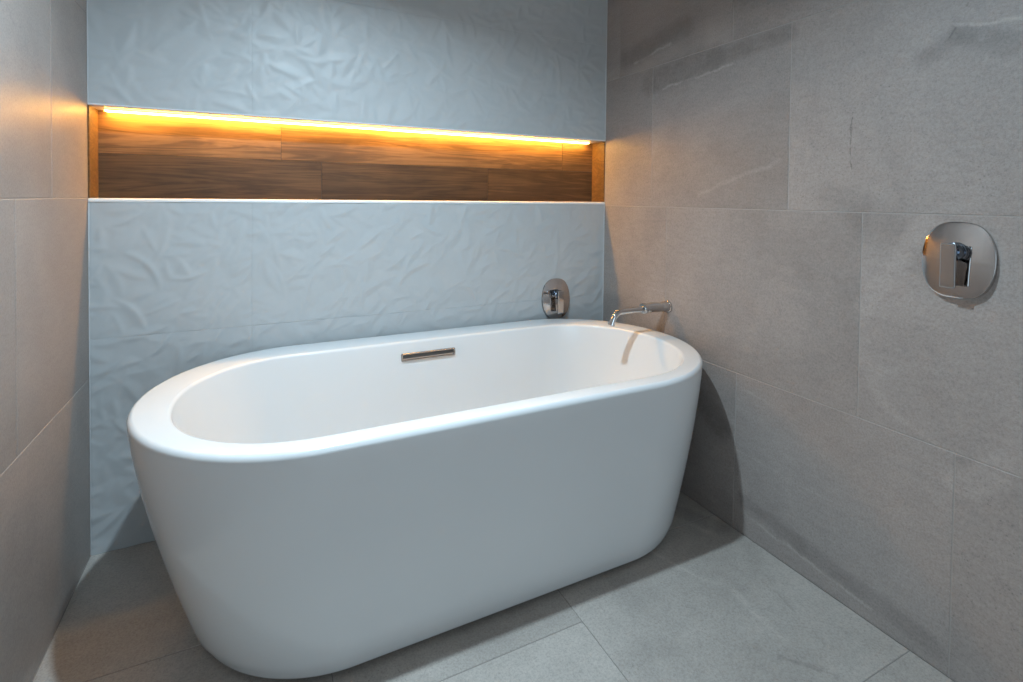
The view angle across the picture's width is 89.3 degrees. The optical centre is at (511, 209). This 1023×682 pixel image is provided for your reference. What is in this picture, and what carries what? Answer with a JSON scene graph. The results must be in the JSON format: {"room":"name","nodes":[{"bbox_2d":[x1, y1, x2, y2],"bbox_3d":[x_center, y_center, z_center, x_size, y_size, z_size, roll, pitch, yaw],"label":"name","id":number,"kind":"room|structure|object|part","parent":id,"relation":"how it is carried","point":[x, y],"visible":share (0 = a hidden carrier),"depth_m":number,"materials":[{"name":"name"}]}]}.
{"room":"bathroom","nodes":[
{"label":"bathroom","id":0,"kind":"room"},
{"bbox_2d":[0,0,89,681],"bbox_3d":[-0.625,0.049,0.106,0.100,2.135,3.540,0,1,-26],"label":"wall","id":1,"kind":"structure","parent":0,"point":[45,448],"depth_m":1.24,"materials":[{"name":"tile"}]},
{"bbox_2d":[86,0,87,101],"bbox_3d":[-1.291,-0.692,1.576,0.003,0.730,0.007,0,1,-26],"label":"trim","id":2,"kind":"structure","parent":1,"relation":"attached to","point":[86,0],"depth_m":1.58,"materials":[{"name":"silver metal"}]},
{"bbox_2d":[88,203,90,555],"bbox_3d":[-1.304,0.528,1.602,0.003,1.100,0.007,0,1,-26],"label":"trim","id":3,"kind":"structure","parent":1,"relation":"attached to","point":[88,203],"depth_m":1.60,"materials":[{"name":"silver metal"}]},
{"bbox_2d":[87,0,606,555],"bbox_3d":[-0.461,0.009,2.080,1.938,2.135,0.143,0,1,-26],"label":"wall","id":4,"kind":"structure","parent":0,"point":[176,288],"depth_m":1.90,"materials":[{"name":"white tile"}]},
{"bbox_2d":[88,198,604,203],"bbox_3d":[-0.432,-0.030,2.021,1.936,0.011,0.014,0,1,-26],"label":"trim","id":5,"kind":"structure","parent":4,"relation":"attached to","point":[89,199],"depth_m":1.88,"materials":[{"name":"silver metal"}]},
{"bbox_2d":[103,109,589,143],"bbox_3d":[-0.470,-0.319,2.080,1.875,0.006,0.030,0,1,-26],"label":"led strip","id":6,"kind":"object","parent":4,"relation":"attached to","point":[106,110],"visible":1,"depth_m":1.95,"materials":[{"name":"beige plastic"}]},
{"bbox_2d":[88,103,605,140],"bbox_3d":[-0.429,-0.323,2.016,1.936,0.006,0.014,0,1,-26],"label":"trim","id":7,"kind":"structure","parent":4,"relation":"attached to","point":[91,104],"depth_m":1.88,"materials":[{"name":"silver metal"}]},
{"bbox_3d":[-0.455,-0.035,2.068,1.930,0.004,0.088,0,1,-26],"label":"sill","id":8,"kind":"part","parent":4,"relation":"part of","materials":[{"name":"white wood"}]},
{"bbox_2d":[541,278,569,318],"bbox_3d":[0.208,0.400,2.314,0.143,0.179,0.053,0,1,-26],"label":"mixer","id":9,"kind":"object","parent":4,"relation":"attached to","point":[555,299],"visible":1,"depth_m":2.31,"materials":[{"name":"silver metal"}]},
{"bbox_3d":[0.209,0.380,2.313,0.043,0.043,0.038,0,1,-26],"label":"stem","id":10,"kind":"part","parent":9,"relation":"part of","materials":[{"name":"silver metal"}]},
{"bbox_3d":[0.218,0.411,2.294,0.030,0.102,0.009,0,1,-26],"label":"lever","id":11,"kind":"part","parent":9,"relation":"part of","materials":[{"name":"silver metal"}]},
{"bbox_2d":[32,491,954,681],"bbox_3d":[0.278,1.157,0.580,2.138,0.080,3.540,0,1,-26],"label":"floor","id":12,"kind":"structure","parent":0,"point":[708,603],"depth_m":1.34,"materials":[{"name":"tile"}]},
{"bbox_2d":[126,319,702,678],"bbox_3d":[-0.168,0.788,1.667,1.731,0.601,0.839,0,1,-26],"label":"bathtub","id":13,"kind":"object","parent":12,"relation":"on","point":[323,508],"visible":1,"depth_m":1.30,"materials":[{"name":"white ceramic"}]},
{"bbox_2d":[603,0,1022,681],"bbox_3d":[1.204,0.049,1.006,0.100,2.135,3.540,0,1,-26],"label":"wall","id":14,"kind":"structure","parent":0,"point":[779,174],"depth_m":1.45,"materials":[{"name":"tile"}]},
{"bbox_2d":[602,205,604,320],"bbox_3d":[0.431,0.528,2.457,0.005,1.100,0.007,0,1,-26],"label":"trim","id":15,"kind":"structure","parent":14,"relation":"attached to","point":[604,205],"depth_m":2.45,"materials":[{"name":"silver metal"}]},
{"bbox_2d":[605,0,607,139],"bbox_3d":[0.444,-0.692,2.431,0.005,0.730,0.007,0,1,-26],"label":"trim","id":16,"kind":"structure","parent":14,"relation":"attached to","point":[607,0],"depth_m":2.43,"materials":[{"name":"silver metal"}]},
{"bbox_2d":[608,300,671,326],"bbox_3d":[0.494,0.401,2.005,0.290,0.078,0.049,0,1,-26],"label":"spout","id":17,"kind":"object","parent":14,"relation":"attached to","point":[664,306],"visible":1,"depth_m":2.00,"materials":[{"name":"silver metal"}]},
{"bbox_3d":[0.569,0.386,2.041,0.112,0.044,0.042,0,1,-26],"label":"spout","id":18,"kind":"part","parent":17,"relation":"part of","materials":[{"name":"silver metal"}]},
{"bbox_2d":[922,222,997,298],"bbox_3d":[1.023,0.118,1.200,0.053,0.179,0.143,0,1,-26],"label":"shower mixer","id":19,"kind":"object","parent":14,"relation":"attached to","point":[960,259],"visible":1,"depth_m":1.19,"materials":[{"name":"silver metal"}]},
{"bbox_3d":[1.003,0.129,1.191,0.009,0.102,0.030,0,1,-26],"label":"lever","id":20,"kind":"part","parent":19,"relation":"part of","materials":[{"name":"silver metal"}]},
{"bbox_3d":[1.022,0.098,1.200,0.038,0.043,0.043,0,1,-26],"label":"stem","id":21,"kind":"part","parent":19,"relation":"part of","materials":[{"name":"silver metal"}]}
]}

